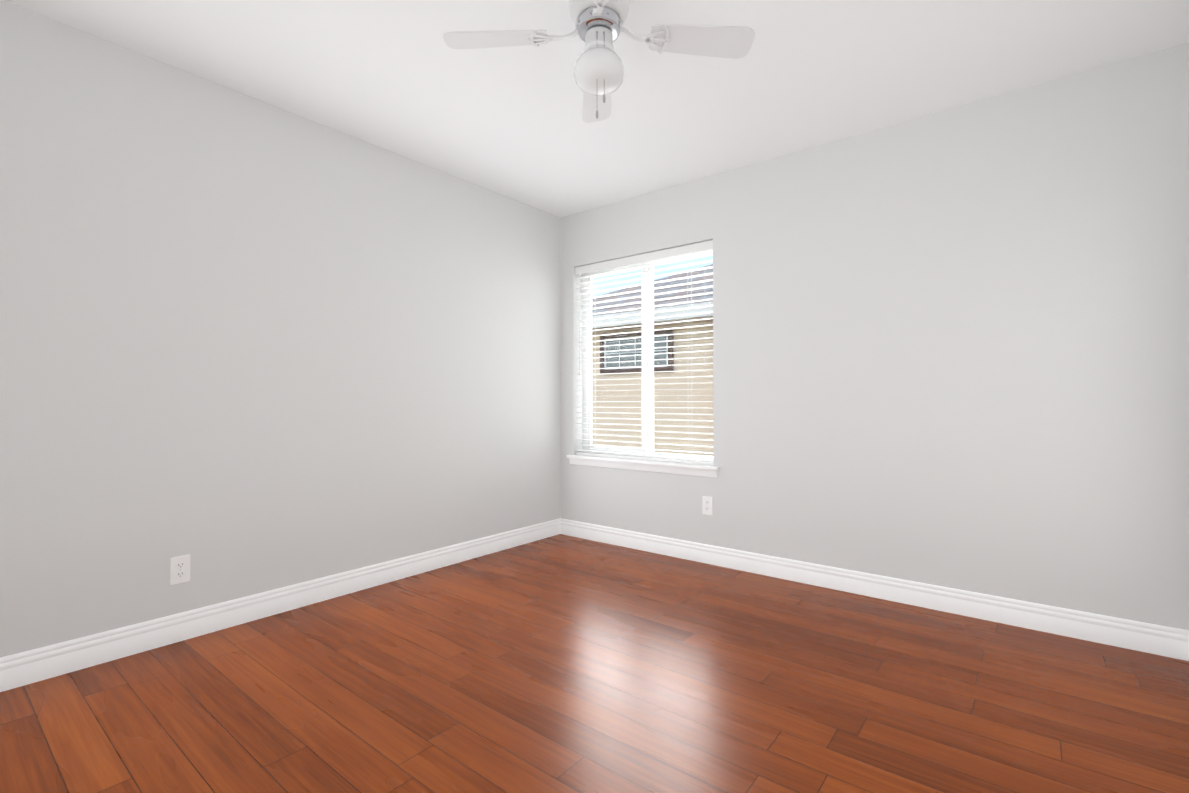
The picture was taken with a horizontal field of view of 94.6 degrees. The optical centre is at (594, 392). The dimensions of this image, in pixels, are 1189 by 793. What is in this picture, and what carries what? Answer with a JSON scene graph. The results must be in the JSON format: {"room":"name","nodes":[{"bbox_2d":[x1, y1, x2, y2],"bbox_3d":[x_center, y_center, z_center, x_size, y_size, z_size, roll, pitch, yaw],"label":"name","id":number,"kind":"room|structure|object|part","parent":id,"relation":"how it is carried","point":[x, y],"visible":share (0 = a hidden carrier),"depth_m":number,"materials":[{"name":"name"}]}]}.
{"room":"empty bedroom","nodes":[
{"label":"empty bedroom","id":0,"kind":"room"},
{"bbox_2d":[0,0,559,657],"bbox_3d":[-1.443,-0.160,2.848,0.120,2.440,4.000,-1,-1,38],"label":"wall","id":1,"kind":"structure","parent":0,"point":[250,346],"depth_m":2.49,"materials":[{"name":"white paint"}]},
{"bbox_2d":[170,555,189,584],"bbox_3d":[-1.761,0.752,2.332,0.007,0.114,0.070,-1,-1,38],"label":"electrical outlet","id":2,"kind":"object","parent":1,"relation":"attached to","point":[179,569],"visible":1,"depth_m":2.33,"materials":[{"name":"white plastic"}]},
{"bbox_2d":[0,518,559,691],"bbox_3d":[-1.409,1.001,2.765,0.014,0.116,3.700,-1,-1,38],"label":"baseboard","id":3,"kind":"structure","parent":1,"relation":"attached to","point":[37,665],"depth_m":2.46,"materials":[{"name":"white wood"}]},
{"bbox_2d":[0,534,1188,792],"bbox_3d":[-0.089,1.094,1.753,3.580,0.100,4.000,-1,-1,38],"label":"floor","id":4,"kind":"structure","parent":0,"point":[562,664],"depth_m":1.88,"materials":[{"name":"laminate"}]},
{"bbox_2d":[5,0,1188,217],"bbox_3d":[-0.089,-1.456,1.792,3.580,0.120,4.000,-1,-1,38],"label":"ceiling","id":5,"kind":"structure","parent":0,"point":[399,78],"depth_m":2.35,"materials":[{"name":"white paint"}]},
{"bbox_2d":[443,0,754,122],"bbox_3d":[0.016,-1.152,1.871,0.797,0.485,0.797,-1,-1,44],"label":"ceiling fan","id":6,"kind":"object","parent":5,"relation":"hanging from","point":[599,68],"visible":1,"depth_m":1.85,"materials":[{"name":"white"}]},
{"bbox_3d":[0.016,-1.097,1.870,0.172,0.132,0.172,0,-1,-1],"label":"globe","id":7,"kind":"part","parent":6,"relation":"part of","materials":[{"name":"white glass"}]},
{"bbox_2d":[560,43,1188,629],"bbox_3d":[1.099,-0.153,3.268,3.340,2.440,0.180,-1,-1,38],"label":"wall","id":8,"kind":"structure","parent":0,"point":[950,347],"depth_m":2.65,"materials":[{"name":"white paint"}]},
{"bbox_2d":[567,249,718,477],"bbox_3d":[0.332,-0.215,3.844,1.232,1.498,0.203,-1,-1,38],"label":"window","id":9,"kind":"structure","parent":8,"relation":"in","point":[647,384],"depth_m":3.89,"materials":[{"name":"white plastic"}]},
{"bbox_2d":[575,240,713,464],"bbox_3d":[0.316,-0.249,3.824,1.144,1.422,0.074,-1,-1,38],"label":"window blinds","id":10,"kind":"object","parent":9,"relation":"attached to","point":[676,251],"visible":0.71,"depth_m":3.77,"materials":[{"name":"white plastic"}]},
{"bbox_2d":[702,496,712,514],"bbox_3d":[0.710,0.710,3.444,0.070,0.114,0.007,-1,-1,38],"label":"electrical outlet","id":11,"kind":"object","parent":8,"relation":"attached to","point":[707,505],"visible":1,"depth_m":3.44,"materials":[{"name":"white plastic"}]},
{"bbox_2d":[560,518,1187,660],"bbox_3d":[1.035,1.008,3.177,3.270,0.116,0.014,-1,-1,38],"label":"baseboard","id":12,"kind":"structure","parent":8,"relation":"attached to","point":[1166,641],"depth_m":2.71,"materials":[{"name":"white wood"}]},
{"bbox_2d":[1187,38,1188,155],"bbox_3d":[1.266,-0.193,0.696,0.120,2.440,4.000,-1,-1,38],"label":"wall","id":13,"kind":"structure","parent":0,"point":[1188,87],"depth_m":2.17,"materials":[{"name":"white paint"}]},
{"bbox_2d":[1184,630,1188,660],"bbox_3d":[1.195,0.969,0.696,0.014,0.116,3.700,-1,-1,38],"label":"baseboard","id":14,"kind":"structure","parent":13,"relation":"attached to","point":[1186,632],"depth_m":2.15,"materials":[{"name":"white wood"}]},
{"label":"outside","id":15,"kind":"structure","parent":0,"visible":0},
{"bbox_3d":[4.929,1.658,9.138,26.000,0.100,13.820,-1,-1,38],"label":"ground","id":16,"kind":"structure","parent":15,"visible":0},
{"bbox_2d":[592,264,712,455],"bbox_3d":[6.632,-0.781,8.940,15.040,4.770,10.030,-1,-1,38],"label":"exterior view","id":17,"kind":"object","parent":16,"relation":"on","point":[693,385],"depth_m":7.65,"materials":[{"name":"beige"}]}
]}

